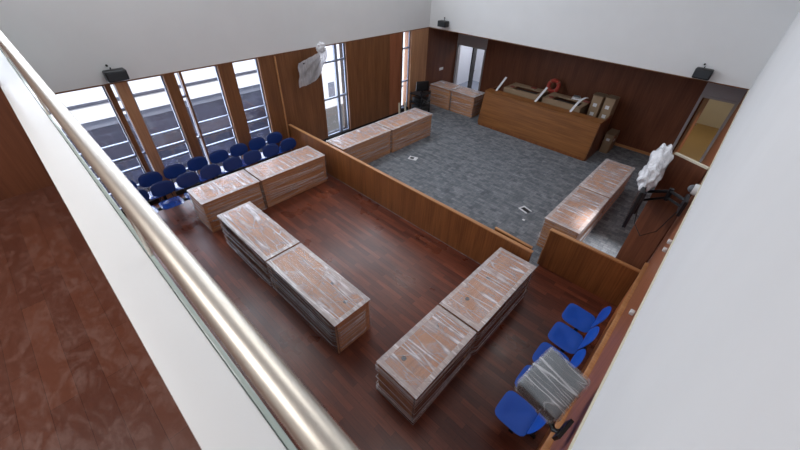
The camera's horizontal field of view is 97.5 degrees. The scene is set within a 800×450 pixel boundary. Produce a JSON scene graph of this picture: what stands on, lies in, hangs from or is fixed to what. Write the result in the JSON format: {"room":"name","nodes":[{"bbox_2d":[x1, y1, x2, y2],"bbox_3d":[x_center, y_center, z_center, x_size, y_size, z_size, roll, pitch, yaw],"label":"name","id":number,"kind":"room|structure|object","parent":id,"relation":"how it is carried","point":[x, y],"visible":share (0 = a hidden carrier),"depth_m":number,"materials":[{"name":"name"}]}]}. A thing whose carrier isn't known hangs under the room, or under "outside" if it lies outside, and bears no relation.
{"room":"courtroom","nodes":[
{"label":"courtroom","id":0,"kind":"room"},
{"bbox_2d":[0,87,54,200],"bbox_3d":[-4.767,-0.915,1.244,0.350,3.400,4.115,31,47,31],"label":"wall","id":1,"kind":"structure","parent":0,"point":[22,170],"depth_m":3.11,"materials":[{"name":"brown wood"}]},
{"bbox_2d":[0,185,201,449],"bbox_3d":[-4.676,0.530,2.324,9.240,0.200,4.220,31,47,31],"label":"floor","id":2,"kind":"structure","parent":0,"point":[76,373],"depth_m":2.02,"materials":[{"name":"brown wood"}]},
{"bbox_2d":[0,50,286,449],"bbox_3d":[-3.232,-0.816,3.190,9.240,0.900,0.147,31,47,31],"label":"wall","id":3,"kind":"structure","parent":0,"point":[220,415],"depth_m":1.20,"materials":[{"name":"paint"}]},
{"bbox_2d":[0,48,296,449],"bbox_3d":[-3.178,-0.777,3.300,9.240,1.104,0.016,31,47,31],"label":"trim","id":4,"kind":"structure","parent":3,"relation":"attached to","point":[253,396],"depth_m":1.19,"materials":[{"name":"clear glass"}]},
{"bbox_2d":[0,30,358,449],"bbox_3d":[-3.081,-1.334,2.776,9.030,0.426,0.059,31,47,31],"label":"handrail","id":5,"kind":"object","parent":3,"relation":"on","point":[302,415],"visible":1,"depth_m":0.71,"materials":[{"name":"silver metal"}]},
{"bbox_2d":[0,0,430,92],"bbox_3d":[-4.304,-4.636,7.385,0.500,2.250,15.150,31,47,31],"label":"wall","id":6,"kind":"structure","parent":0,"point":[69,44],"depth_m":7.13,"materials":[{"name":"white paint"}]},
{"bbox_2d":[55,86,159,214],"bbox_3d":[-6.534,-1.227,7.030,0.300,2.750,2.080,31,47,31],"label":"window","id":7,"kind":"structure","parent":6,"relation":"in","point":[153,201],"depth_m":7.50,"materials":[{"name":"black"}]},
{"bbox_2d":[102,64,129,82],"bbox_3d":[-5.406,-2.885,6.646,0.224,0.279,0.360,31,47,31],"label":"wall speaker","id":8,"kind":"object","parent":6,"relation":"attached to","point":[117,74],"visible":1,"depth_m":6.60,"materials":[{"name":"black plastic"}]},
{"bbox_2d":[107,71,127,81],"bbox_3d":[-5.329,-2.806,6.615,0.010,0.140,0.300,31,47,31],"label":"grille","id":9,"kind":"object","parent":8,"relation":"attached to","point":[112,76],"depth_m":6.61,"materials":[{"name":"grey"}]},
{"bbox_2d":[104,83,163,201],"bbox_3d":[-5.707,-1.658,7.605,0.120,2.750,0.092,31,47,31],"label":"pier","id":10,"kind":"object","parent":6,"relation":"attached to","point":[110,93],"visible":0.64,"depth_m":7.27,"materials":[{"name":"brown wood"}]},
{"bbox_2d":[110,84,166,199],"bbox_3d":[-5.731,-1.744,7.710,0.300,2.750,0.065,31,47,31],"label":"window","id":11,"kind":"structure","parent":6,"relation":"in","point":[123,109],"depth_m":7.53,"materials":[{"name":"black"}]},
{"bbox_2d":[113,80,176,198],"bbox_3d":[-5.555,-1.756,7.734,0.120,2.750,0.207,31,47,31],"label":"pier","id":12,"kind":"object","parent":6,"relation":"attached to","point":[122,88],"visible":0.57,"depth_m":7.44,"materials":[{"name":"brown wood"}]},
{"bbox_2d":[127,75,202,195],"bbox_3d":[-5.335,-1.998,8.045,0.300,2.750,0.660,31,47,31],"label":"window","id":13,"kind":"structure","parent":6,"relation":"in","point":[178,192],"depth_m":8.05,"materials":[{"name":"black"}]},
{"bbox_2d":[162,73,211,183],"bbox_3d":[-4.950,-2.145,8.246,0.120,2.750,0.222,31,47,31],"label":"pier","id":14,"kind":"object","parent":6,"relation":"attached to","point":[170,81],"visible":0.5,"depth_m":7.92,"materials":[{"name":"brown wood"}]},
{"bbox_2d":[177,74,214,180],"bbox_3d":[-4.924,-2.262,8.393,0.300,2.750,0.080,31,47,31],"label":"window","id":15,"kind":"structure","parent":6,"relation":"in","point":[183,96],"depth_m":8.25,"materials":[{"name":"black"}]},
{"bbox_2d":[177,72,216,178],"bbox_3d":[-4.799,-2.241,8.373,0.120,2.750,0.042,31,47,31],"label":"pier","id":16,"kind":"object","parent":6,"relation":"attached to","point":[178,73],"visible":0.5,"depth_m":8.11,"materials":[{"name":"brown wood"}]},
{"bbox_2d":[181,66,245,178],"bbox_3d":[-4.591,-2.475,8.675,0.300,2.750,0.790,31,47,31],"label":"window","id":17,"kind":"structure","parent":6,"relation":"in","point":[227,114],"depth_m":8.70,"materials":[{"name":"black"}]},
{"bbox_2d":[234,59,275,162],"bbox_3d":[-3.854,-2.948,9.298,0.300,2.750,0.640,31,47,31],"label":"window","id":18,"kind":"structure","parent":6,"relation":"in","point":[265,117],"depth_m":9.33,"materials":[{"name":"black"}]},
{"bbox_2d":[324,43,349,136],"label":"window","id":19,"kind":"structure","parent":6,"relation":"in","point":[335,60],"depth_m":10.83,"materials":[{"name":"black"}]},
{"bbox_2d":[400,31,409,111],"bbox_3d":[0.084,-5.478,12.632,0.300,2.750,0.466,31,47,31],"label":"window","id":20,"kind":"structure","parent":6,"relation":"in","point":[408,47],"depth_m":12.63,"materials":[{"name":"black"}]},
{"bbox_2d":[403,28,428,109],"bbox_3d":[0.560,-5.774,13.023,0.320,2.750,0.892,31,47,31],"label":"end panel","id":21,"kind":"object","parent":6,"relation":"attached to","point":[418,39],"visible":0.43,"depth_m":12.66,"materials":[{"name":"brown wood"}]},
{"bbox_2d":[216,62,257,167],"bbox_3d":[-4.117,-2.679,8.951,0.120,2.750,0.352,31,47,31],"label":"pier","id":22,"kind":"object","parent":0,"point":[226,73],"visible":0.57,"depth_m":8.64,"materials":[{"name":"brown wood"}]},
{"bbox_2d":[256,55,290,155],"bbox_3d":[-3.401,-3.139,9.557,0.120,2.750,0.442,31,47,31],"label":"pier","id":23,"kind":"object","parent":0,"point":[266,67],"visible":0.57,"depth_m":9.26,"materials":[{"name":"brown wood"}]},
{"bbox_2d":[274,47,328,150],"bbox_3d":[-2.846,-3.587,10.140,0.320,2.750,1.372,31,47,31],"label":"screen panel","id":24,"kind":"object","parent":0,"point":[304,106],"visible":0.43,"depth_m":9.96,"materials":[{"name":"brown wood"}]},
{"bbox_2d":[298,41,326,87],"bbox_3d":[-2.400,-4.330,9.427,0.896,1.080,0.371,-28,47,-32],"label":"television","id":25,"kind":"object","parent":24,"relation":"attached to","point":[310,69],"visible":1,"depth_m":9.41,"materials":[{"name":"plastic"}]},
{"bbox_2d":[339,40,361,129],"bbox_3d":[-1.568,-4.407,11.222,0.320,2.750,0.482,31,47,31],"label":"wall panel","id":26,"kind":"object","parent":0,"point":[351,48],"visible":0.57,"depth_m":11.02,"materials":[{"name":"brown wood"}]},
{"bbox_2d":[322,111,400,141],"bbox_3d":[-1.577,-3.234,11.890,0.015,0.076,4.720,31,47,31],"label":"baseboard","id":27,"kind":"structure","parent":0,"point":[394,114],"depth_m":12.02,"materials":[{"name":"black wood"}]},
{"bbox_2d":[358,37,375,124],"bbox_3d":[-1.167,-4.665,11.561,0.320,2.750,0.672,31,47,31],"label":"wall panel","id":28,"kind":"object","parent":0,"point":[366,47],"visible":0.57,"depth_m":11.36,"materials":[{"name":"brown wood"}]},
{"bbox_2d":[125,171,616,449],"bbox_3d":[-2.805,1.689,5.922,9.840,0.200,9.940,31,47,31],"label":"floor","id":29,"kind":"structure","parent":0,"point":[405,272],"depth_m":6.07,"materials":[{"name":"brown wood"}]},
{"bbox_2d":[129,156,211,199],"bbox_3d":[-5.325,-0.846,8.140,0.560,0.836,2.045,31,47,31],"label":"seating","id":30,"kind":"object","parent":29,"relation":"on","point":[148,179],"visible":0.49,"depth_m":8.19,"materials":[{"name":"blue fabric"}]},
{"bbox_2d":[137,164,220,212],"bbox_3d":[-4.855,-0.610,7.867,0.560,0.836,2.045,31,47,31],"label":"seating","id":31,"kind":"object","parent":29,"relation":"on","point":[162,188],"visible":0.44,"depth_m":7.80,"materials":[{"name":"blue fabric"}]},
{"bbox_2d":[187,170,265,232],"bbox_3d":[-3.862,-0.565,7.900,0.763,0.773,1.312,31,47,31],"label":"desk","id":32,"kind":"object","parent":29,"relation":"on","point":[219,196],"visible":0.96,"depth_m":7.61,"materials":[{"name":"brown wood"}]},
{"bbox_2d":[209,132,288,173],"bbox_3d":[-3.886,-1.771,9.358,0.560,0.836,2.045,31,47,31],"label":"seating","id":33,"kind":"object","parent":29,"relation":"on","point":[218,156],"visible":0.51,"depth_m":9.22,"materials":[{"name":"blue fabric"}]},
{"bbox_2d":[217,202,298,288],"bbox_3d":[-2.710,0.345,6.833,1.808,0.753,0.706,31,47,31],"label":"desk","id":34,"kind":"object","parent":29,"relation":"on","point":[253,234],"visible":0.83,"depth_m":6.59,"materials":[{"name":"brown wood"}]},
{"bbox_2d":[223,222,265,262],"bbox_3d":[-2.704,0.180,6.702,1.698,0.035,0.598,31,47,31],"label":"shelf","id":35,"kind":"object","parent":34,"relation":"attached to","point":[223,222],"depth_m":6.48,"materials":[{"name":"brown wood"}]},
{"bbox_2d":[225,227,267,269],"bbox_3d":[-2.709,0.321,6.814,1.698,0.035,0.598,31,47,31],"label":"shelf","id":36,"kind":"object","parent":34,"relation":"attached to","point":[232,233],"depth_m":6.63,"materials":[{"name":"brown wood"}]},
{"bbox_2d":[228,234,269,276],"bbox_3d":[-2.714,0.461,6.927,1.698,0.035,0.598,31,47,31],"label":"shelf","id":37,"kind":"object","parent":34,"relation":"attached to","point":[230,236],"depth_m":6.74,"materials":[{"name":"brown wood"}]},
{"bbox_2d":[230,241,271,282],"bbox_3d":[-2.719,0.602,7.039,1.698,0.035,0.598,31,47,31],"label":"shelf","id":38,"kind":"object","parent":34,"relation":"attached to","point":[243,253],"depth_m":6.84,"materials":[{"name":"brown wood"}]},
{"bbox_2d":[223,138,295,172],"bbox_3d":[-3.416,-1.534,9.085,0.560,0.836,2.045,31,47,31],"label":"seating","id":39,"kind":"object","parent":29,"relation":"on","point":[232,163],"visible":0.52,"depth_m":8.96,"materials":[{"name":"blue fabric"}]},
{"bbox_2d":[245,146,326,207],"bbox_3d":[-2.789,-1.254,8.808,0.763,0.773,1.807,31,47,31],"label":"desk","id":40,"kind":"object","parent":29,"relation":"on","point":[280,178],"visible":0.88,"depth_m":8.54,"materials":[{"name":"brown wood"}]},
{"bbox_2d":[267,243,369,352],"bbox_3d":[-1.367,1.166,5.870,1.858,0.753,0.706,31,47,31],"label":"desk","id":41,"kind":"object","parent":29,"relation":"on","point":[336,308],"visible":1,"depth_m":5.55,"materials":[{"name":"brown wood"}]},
{"bbox_2d":[272,268,333,327],"bbox_3d":[-1.361,1.002,5.739,1.748,0.035,0.598,31,47,31],"label":"shelf","id":42,"kind":"object","parent":41,"relation":"attached to","point":[301,297],"depth_m":5.48,"materials":[{"name":"brown wood"}]},
{"bbox_2d":[274,274,335,335],"bbox_3d":[-1.367,1.142,5.851,1.748,0.035,0.598,31,47,31],"label":"shelf","id":43,"kind":"object","parent":41,"relation":"attached to","point":[276,276],"depth_m":5.64,"materials":[{"name":"brown wood"}]},
{"bbox_2d":[276,281,336,341],"bbox_3d":[-1.372,1.282,5.964,1.748,0.035,0.598,31,47,31],"label":"shelf","id":44,"kind":"object","parent":41,"relation":"attached to","point":[279,284],"depth_m":5.77,"materials":[{"name":"brown wood"}]},
{"bbox_2d":[278,287,337,348],"bbox_3d":[-1.377,1.423,6.076,1.748,0.035,0.598,31,47,31],"label":"shelf","id":45,"kind":"object","parent":41,"relation":"attached to","point":[284,293],"depth_m":5.87,"materials":[{"name":"brown wood"}]},
{"bbox_2d":[375,306,474,422],"bbox_3d":[0.375,1.936,4.990,0.712,0.753,1.322,31,47,31],"label":"desk","id":46,"kind":"object","parent":29,"relation":"on","point":[416,367],"visible":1,"depth_m":4.72,"materials":[{"name":"brown wood"}]},
{"bbox_2d":[414,357,464,417],"bbox_3d":[0.366,2.192,5.196,0.608,0.035,1.208,31,47,31],"label":"shelf","id":47,"kind":"object","parent":46,"relation":"attached to","point":[418,410],"depth_m":5.00,"materials":[{"name":"brown wood"}]},
{"bbox_2d":[415,351,466,410],"bbox_3d":[0.371,2.052,5.083,0.608,0.035,1.208,31,47,31],"label":"shelf","id":48,"kind":"object","parent":46,"relation":"attached to","point":[464,353],"depth_m":4.90,"materials":[{"name":"brown wood"}]},
{"bbox_2d":[416,344,468,404],"bbox_3d":[0.376,1.912,4.971,0.608,0.035,1.208,31,47,31],"label":"shelf","id":49,"kind":"object","parent":46,"relation":"attached to","point":[450,364],"depth_m":4.77,"materials":[{"name":"brown wood"}]},
{"bbox_2d":[439,248,535,356],"bbox_3d":[1.462,1.242,5.904,0.723,0.753,1.827,31,47,31],"label":"desk","id":50,"kind":"object","parent":29,"relation":"on","point":[482,300],"visible":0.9,"depth_m":5.62,"materials":[{"name":"brown wood"}]},
{"bbox_2d":[472,292,522,351],"bbox_3d":[1.452,1.499,6.110,0.618,0.035,1.708,31,47,31],"label":"shelf","id":51,"kind":"object","parent":50,"relation":"attached to","point":[497,321],"depth_m":5.89,"materials":[{"name":"brown wood"}]},
{"bbox_2d":[473,286,525,346],"bbox_3d":[1.457,1.359,5.997,0.618,0.035,1.708,31,47,31],"label":"shelf","id":52,"kind":"object","parent":50,"relation":"attached to","point":[487,328],"depth_m":5.79,"materials":[{"name":"brown wood"}]},
{"bbox_2d":[475,279,527,339],"bbox_3d":[1.462,1.218,5.885,0.618,0.035,1.708,31,47,31],"label":"shelf","id":53,"kind":"object","parent":50,"relation":"attached to","point":[502,307],"depth_m":5.68,"materials":[{"name":"brown wood"}]},
{"bbox_2d":[495,303,610,438],"bbox_3d":[2.186,1.953,4.995,0.566,0.831,2.499,31,47,31],"label":"seating","id":54,"kind":"object","parent":29,"relation":"on","point":[518,414],"visible":0.66,"depth_m":4.98,"materials":[{"name":"blue fabric"}]},
{"bbox_2d":[375,35,389,119],"bbox_3d":[-0.705,-4.962,11.953,0.320,2.750,0.662,31,47,31],"label":"panel","id":55,"kind":"object","parent":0,"point":[382,43],"visible":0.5,"depth_m":11.75,"materials":[{"name":"brown wood"}]},
{"bbox_2d":[389,32,401,114],"bbox_3d":[-0.273,-5.239,12.318,0.320,2.750,0.582,31,47,31],"label":"panel","id":56,"kind":"object","parent":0,"point":[395,39],"visible":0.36,"depth_m":12.13,"materials":[{"name":"brown wood"}]},
{"bbox_2d":[425,28,458,99],"bbox_3d":[1.509,-6.384,13.826,0.320,2.750,1.862,31,47,31],"label":"panel","id":57,"kind":"object","parent":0,"point":[442,45],"visible":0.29,"depth_m":13.53,"materials":[{"name":"brown wood"}]},
{"bbox_2d":[458,80,478,89],"bbox_3d":[3.733,-5.852,15.541,3.000,0.102,2.300,31,47,31],"label":"floor","id":58,"kind":"structure","parent":0,"point":[475,84],"depth_m":16.24,"materials":[{"name":"grey"}]},
{"bbox_2d":[456,35,483,84],"bbox_3d":[3.773,-6.943,14.667,3.000,2.700,2.300,31,47,31],"label":"wall","id":59,"kind":"structure","parent":0,"point":[465,52],"depth_m":16.03,"materials":[{"name":"paint"}]},
{"bbox_2d":[325,103,667,270],"bbox_3d":[2.720,-1.861,10.597,9.840,0.204,7.940,31,47,31],"label":"floor","id":60,"kind":"structure","parent":0,"point":[484,174],"depth_m":9.83,"materials":[{"name":"grey carpet"}]},
{"bbox_2d":[327,123,390,163],"bbox_3d":[-1.149,-2.250,10.140,0.753,0.753,1.837,31,47,31],"label":"desk","id":61,"kind":"object","parent":60,"relation":"on","point":[369,143],"visible":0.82,"depth_m":9.95,"materials":[{"name":"brown wood"}]},
{"bbox_2d":[375,108,431,152],"bbox_3d":[0.136,-3.066,11.217,0.773,0.753,1.888,31,47,31],"label":"desk","id":62,"kind":"object","parent":60,"relation":"on","point":[408,127],"visible":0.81,"depth_m":10.95,"materials":[{"name":"brown wood"}]},
{"bbox_2d":[288,124,532,264],"bbox_3d":[-0.439,-0.855,8.316,7.500,0.901,0.070,31,47,31],"label":"wall","id":63,"kind":"structure","parent":60,"relation":"on","point":[468,236],"depth_m":7.71,"materials":[{"name":"brown wood"}]},
{"bbox_2d":[274,56,291,151],"bbox_3d":[-3.194,-3.188,9.659,0.030,2.710,0.035,31,47,31],"label":"trim","id":64,"kind":"structure","parent":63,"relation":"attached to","point":[274,56],"depth_m":9.44,"materials":[{"name":"brown wood"}]},
{"bbox_2d":[409,90,430,111],"bbox_3d":[0.771,-4.598,13.102,0.592,0.820,0.624,27,45,27],"label":"equipment cart","id":65,"kind":"object","parent":60,"relation":"on","point":[417,93],"visible":0.55,"depth_m":12.90,"materials":[{"name":"black metal"}]},
{"bbox_2d":[411,104,428,110],"bbox_3d":[0.752,-4.463,13.221,0.420,0.171,0.500,31,47,31],"label":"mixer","id":66,"kind":"object","parent":65,"relation":"on","point":[424,106],"visible":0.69,"depth_m":13.10,"materials":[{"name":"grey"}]},
{"bbox_2d":[409,100,430,104],"bbox_3d":[0.751,-4.625,13.100,0.540,0.025,0.620,27,45,27],"label":"shelf","id":67,"kind":"object","parent":65,"relation":"attached to","point":[410,101],"depth_m":12.97,"materials":[{"name":"black plastic"}]},
{"bbox_2d":[412,96,428,103],"bbox_3d":[0.760,-4.690,13.040,0.420,0.151,0.440,31,47,31],"label":"amplifier","id":68,"kind":"object","parent":65,"relation":"on","point":[417,99],"visible":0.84,"depth_m":12.93,"materials":[{"name":"black plastic"}]},
{"bbox_2d":[410,91,430,96],"bbox_3d":[0.759,-4.859,12.912,0.540,0.025,0.620,27,45,27],"label":"shelf","id":69,"kind":"object","parent":65,"relation":"attached to","point":[417,93],"depth_m":12.83,"materials":[{"name":"black plastic"}]},
{"bbox_2d":[416,81,428,92],"bbox_3d":[0.814,-5.039,12.797,0.480,0.400,0.180,-10,40,-15],"label":"monitor","id":70,"kind":"object","parent":65,"relation":"on","point":[421,86],"visible":1,"depth_m":12.76,"materials":[{"name":"black plastic"}]},
{"bbox_2d":[428,80,461,109],"bbox_3d":[1.789,-5.148,13.873,1.034,0.773,0.797,31,47,31],"label":"desk","id":71,"kind":"object","parent":60,"relation":"on","point":[441,91],"visible":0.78,"depth_m":13.63,"materials":[{"name":"brown wood"}]},
{"bbox_2d":[450,87,484,117],"bbox_3d":[2.557,-4.678,13.322,1.044,0.773,0.797,31,47,31],"label":"desk","id":72,"kind":"object","parent":60,"relation":"on","point":[465,101],"visible":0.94,"depth_m":13.08,"materials":[{"name":"brown wood"}]},
{"bbox_2d":[495,227,532,249],"bbox_3d":[2.052,0.564,6.677,0.067,0.884,0.770,-31,49,-34],"label":"gate","id":73,"kind":"object","parent":60,"relation":"on","point":[497,229],"visible":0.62,"depth_m":6.41,"materials":[{"name":"brown wood"}]},
{"bbox_2d":[519,206,531,213],"bbox_3d":[3.066,-0.378,8.589,0.200,0.012,0.260,-18,43,-24],"label":"socket","id":74,"kind":"object","parent":60,"relation":"on","point":[524,209],"visible":1,"depth_m":8.59,"materials":[{"name":"white plastic"}]},
{"bbox_2d":[478,86,611,160],"bbox_3d":[4.858,-3.653,11.829,3.870,1.171,1.900,31,47,31],"label":"bench","id":75,"kind":"object","parent":60,"relation":"on","point":[576,135],"visible":0.94,"depth_m":11.11,"materials":[{"name":"brown wood"}]},
{"bbox_2d":[495,77,506,90],"bbox_3d":[3.452,-4.808,11.949,0.442,0.389,0.070,-26,46,-30],"label":"strip","id":76,"kind":"object","parent":75,"relation":"on","point":[505,78],"visible":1,"depth_m":11.94,"materials":[{"name":"white plastic"}]},
{"bbox_2d":[503,82,548,101],"bbox_3d":[4.279,-4.246,12.211,1.240,0.993,0.830,31,47,31],"label":"desk unit","id":77,"kind":"object","parent":75,"relation":"on","point":[511,89],"visible":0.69,"depth_m":11.83,"materials":[{"name":"brown wood"}]},
{"bbox_2d":[534,87,547,101],"bbox_3d":[4.507,-4.163,11.192,0.456,0.389,0.070,-21,44,-26],"label":"strip","id":78,"kind":"object","parent":75,"relation":"on","point":[546,88],"visible":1,"depth_m":11.19,"materials":[{"name":"white plastic"}]},
{"bbox_2d":[485,88,604,123],"bbox_3d":[4.446,-3.821,11.112,3.870,0.035,0.350,31,47,31],"label":"countertop","id":79,"kind":"structure","parent":75,"relation":"on","point":[554,108],"depth_m":10.94,"materials":[{"name":"brown wood"}]},
{"bbox_2d":[546,79,560,92],"bbox_3d":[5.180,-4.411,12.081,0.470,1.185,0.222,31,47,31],"label":"ring","id":80,"kind":"object","parent":75,"relation":"on","point":[551,81],"visible":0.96,"depth_m":11.80,"materials":[{"name":"red plastic"}]},
{"bbox_2d":[541,92,590,113],"bbox_3d":[5.297,-3.622,11.480,1.240,0.993,0.830,31,47,31],"label":"desk unit","id":81,"kind":"object","parent":75,"relation":"on","point":[549,99],"visible":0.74,"depth_m":11.11,"materials":[{"name":"brown wood"}]},
{"bbox_2d":[571,95,580,100],"bbox_3d":[5.640,-4.068,11.195,0.260,0.100,0.200,22,43,23],"label":"desk telephone","id":82,"kind":"object","parent":81,"relation":"on","point":[575,97],"visible":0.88,"depth_m":11.17,"materials":[{"name":"white plastic"}]},
{"bbox_2d":[570,97,586,111],"bbox_3d":[5.384,-3.625,10.559,0.507,0.386,0.067,-11,41,-16],"label":"strip","id":83,"kind":"object","parent":75,"relation":"on","point":[580,100],"visible":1,"depth_m":10.51,"materials":[{"name":"white plastic"}]},
{"bbox_2d":[587,92,607,117],"bbox_3d":[6.056,-3.428,10.999,0.420,1.335,0.320,-30,49,-34],"label":"carton","id":84,"kind":"object","parent":75,"relation":"on","point":[597,102],"visible":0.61,"depth_m":10.65,"materials":[{"name":"brown cardboard"}]},
{"bbox_2d":[598,94,620,137],"bbox_3d":[6.337,-3.299,10.851,0.420,1.335,0.320,-30,49,-34],"label":"carton","id":85,"kind":"object","parent":75,"relation":"on","point":[610,104],"visible":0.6,"depth_m":10.51,"materials":[{"name":"brown cardboard"}]},
{"bbox_2d":[536,186,607,248],"bbox_3d":[3.772,-0.077,7.655,0.723,0.753,1.746,31,47,31],"label":"desk","id":86,"kind":"object","parent":60,"relation":"on","point":[577,215],"visible":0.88,"depth_m":7.34,"materials":[{"name":"brown wood"}]},
{"bbox_2d":[537,228,640,306],"bbox_3d":[3.390,0.764,6.470,1.560,0.901,0.070,31,47,31],"label":"wall","id":87,"kind":"structure","parent":60,"relation":"on","point":[597,272],"depth_m":6.39,"materials":[{"name":"brown wood"}]},
{"bbox_2d":[579,159,634,222],"bbox_3d":[5.040,-0.891,8.728,0.723,0.753,1.948,31,47,31],"label":"desk","id":88,"kind":"object","parent":60,"relation":"on","point":[609,180],"visible":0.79,"depth_m":8.44,"materials":[{"name":"brown wood"}]},
{"bbox_2d":[599,128,619,153],"bbox_3d":[6.653,-2.673,11.134,0.260,0.615,0.610,31,47,31],"label":"carton","id":89,"kind":"object","parent":60,"relation":"on","point":[609,140],"visible":1,"depth_m":10.97,"materials":[{"name":"brown cardboard"}]},
{"bbox_2d":[616,152,709,297],"bbox_3d":[4.077,0.150,5.797,0.048,2.741,0.479,-13,41,-18],"label":"panel","id":90,"kind":"object","parent":60,"relation":"on","point":[682,172],"visible":0.75,"depth_m":5.50,"materials":[{"name":"brown wood"}]},
{"bbox_2d":[458,33,746,152],"bbox_3d":[5.627,-4.754,11.982,9.050,2.750,0.200,31,47,31],"label":"wall","id":91,"kind":"structure","parent":0,"point":[652,109],"depth_m":11.03,"materials":[{"name":"brown wood"}]},
{"bbox_2d":[453,43,486,90],"bbox_3d":[2.954,-6.277,14.342,1.320,2.020,0.656,31,47,31],"label":"door","id":92,"kind":"structure","parent":91,"relation":"in","point":[474,52],"depth_m":14.12,"materials":[{"name":"grey paint"}]},
{"bbox_2d":[614,142,650,155],"bbox_3d":[5.685,-3.565,12.625,6.840,0.086,0.019,31,47,31],"label":"baseboard","id":93,"kind":"structure","parent":91,"relation":"attached to","point":[616,144],"depth_m":11.31,"materials":[{"name":"brown wood"}]},
{"bbox_2d":[672,94,738,162],"bbox_3d":[8.833,-2.796,10.270,0.845,2.020,0.926,31,47,31],"label":"door","id":94,"kind":"structure","parent":91,"relation":"in","point":[703,100],"depth_m":10.09,"materials":[{"name":"grey paint"}]},
{"bbox_2d":[429,0,799,88],"bbox_3d":[4.483,-6.498,8.908,9.840,3.750,0.300,31,47,31],"label":"wall","id":95,"kind":"structure","parent":0,"point":[736,39],"depth_m":8.41,"materials":[{"name":"white paint"}]},
{"bbox_2d":[437,17,448,27],"bbox_3d":[1.462,-6.798,11.759,0.340,0.259,0.264,31,47,31],"label":"wall speaker","id":96,"kind":"object","parent":95,"relation":"attached to","point":[441,23],"visible":1,"depth_m":11.70,"materials":[{"name":"black plastic"}]},
{"bbox_2d":[429,27,748,89],"bbox_3d":[4.339,-4.970,10.011,9.040,0.019,0.062,31,47,31],"label":"trim","id":97,"kind":"structure","parent":95,"relation":"attached to","point":[429,27],"depth_m":9.20,"materials":[{"name":"brown wood"}]},
{"bbox_2d":[692,63,713,80],"bbox_3d":[6.880,-3.470,7.935,0.340,0.299,0.204,31,47,31],"label":"wall speaker","id":98,"kind":"object","parent":95,"relation":"attached to","point":[701,73],"visible":1,"depth_m":7.89,"materials":[{"name":"black plastic"}]},
{"bbox_2d":[693,69,710,78],"bbox_3d":[6.812,-3.396,7.904,0.280,0.160,0.010,31,47,31],"label":"grille","id":99,"kind":"object","parent":98,"relation":"attached to","point":[698,73],"depth_m":7.90,"materials":[{"name":"grey"}]},
{"bbox_2d":[549,11,799,449],"bbox_3d":[3.199,-0.343,3.372,0.350,6.500,17.000,31,47,31],"label":"wall","id":100,"kind":"structure","parent":0,"point":[709,359],"depth_m":1.14,"materials":[{"name":"white paint"}]},
{"bbox_2d":[517,348,589,440],"bbox_3d":[1.157,1.246,2.651,0.493,0.396,0.451,-25,46,-30],"label":"wall monitor","id":101,"kind":"object","parent":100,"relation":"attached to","point":[552,384],"visible":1,"depth_m":2.57,"materials":[{"name":"grey"}]},
{"bbox_2d":[537,262,648,449],"bbox_3d":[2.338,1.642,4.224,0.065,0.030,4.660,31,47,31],"label":"trim","id":102,"kind":"structure","parent":100,"relation":"attached to","point":[549,441],"depth_m":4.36,"materials":[{"name":"brown wood"}]},
{"bbox_2d":[628,309,634,315],"bbox_3d":[2.149,0.809,3.247,0.038,0.040,0.050,31,47,31],"label":"clip","id":103,"kind":"object","parent":100,"relation":"attached to","point":[631,312],"visible":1,"depth_m":3.23,"materials":[{"name":"white plastic"}]},
{"bbox_2d":[622,143,689,235],"bbox_3d":[3.604,-0.499,5.098,0.525,1.117,1.480,14,40,14],"label":"television","id":104,"kind":"object","parent":100,"relation":"attached to","point":[653,172],"visible":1,"depth_m":4.85,"materials":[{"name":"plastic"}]},
{"bbox_2d":[568,89,749,449],"bbox_3d":[2.437,0.397,3.239,0.062,0.029,15.150,31,47,31],"label":"trim","id":105,"kind":"structure","parent":100,"relation":"attached to","point":[642,303],"depth_m":2.76,"materials":[{"name":"beige paint"}]},
{"bbox_2d":[687,184,699,195],"bbox_3d":[3.754,-0.462,4.489,0.114,0.150,0.150,31,47,31],"label":"dome camera","id":106,"kind":"object","parent":100,"relation":"attached to","point":[692,189],"visible":0.95,"depth_m":4.45,"materials":[{"name":"white plastic"}]},
{"bbox_2d":[674,123,721,161],"bbox_3d":[10.094,-2.820,12.050,2.400,0.102,4.300,31,47,31],"label":"floor","id":107,"kind":"structure","parent":0,"point":[701,136],"depth_m":12.04,"materials":[{"name":"beige paint"}]},
{"bbox_2d":[696,99,737,128],"bbox_3d":[10.134,-3.911,11.176,2.400,2.700,4.300,31,47,31],"label":"wall","id":108,"kind":"structure","parent":0,"point":[715,112],"depth_m":12.87,"materials":[{"name":"beige paint"}]},
{"bbox_3d":[-8.298,0.006,5.412,0.120,2.750,3.292,31,47,31],"label":"wall","id":109,"kind":"structure","parent":0,"visible":0},
{"bbox_2d":[55,27,428,93],"bbox_3d":[-4.157,-3.642,7.967,0.032,0.019,15.150,31,47,31],"label":"trim","id":110,"kind":"structure","parent":109,"relation":"attached to","point":[426,27],"depth_m":7.82,"materials":[{"name":"brown wood"}]},
{"label":"outside","id":111,"kind":"structure","parent":0,"visible":0},
{"bbox_3d":[-15.356,-13.475,33.775,50.400,0.100,90.000,31,47,31],"label":"floor","id":112,"kind":"structure","parent":111,"visible":0},
{"bbox_2d":[46,32,404,205],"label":"window","id":113,"kind":"structure","parent":112,"relation":"on","point":[91,107],"depth_m":18.03,"materials":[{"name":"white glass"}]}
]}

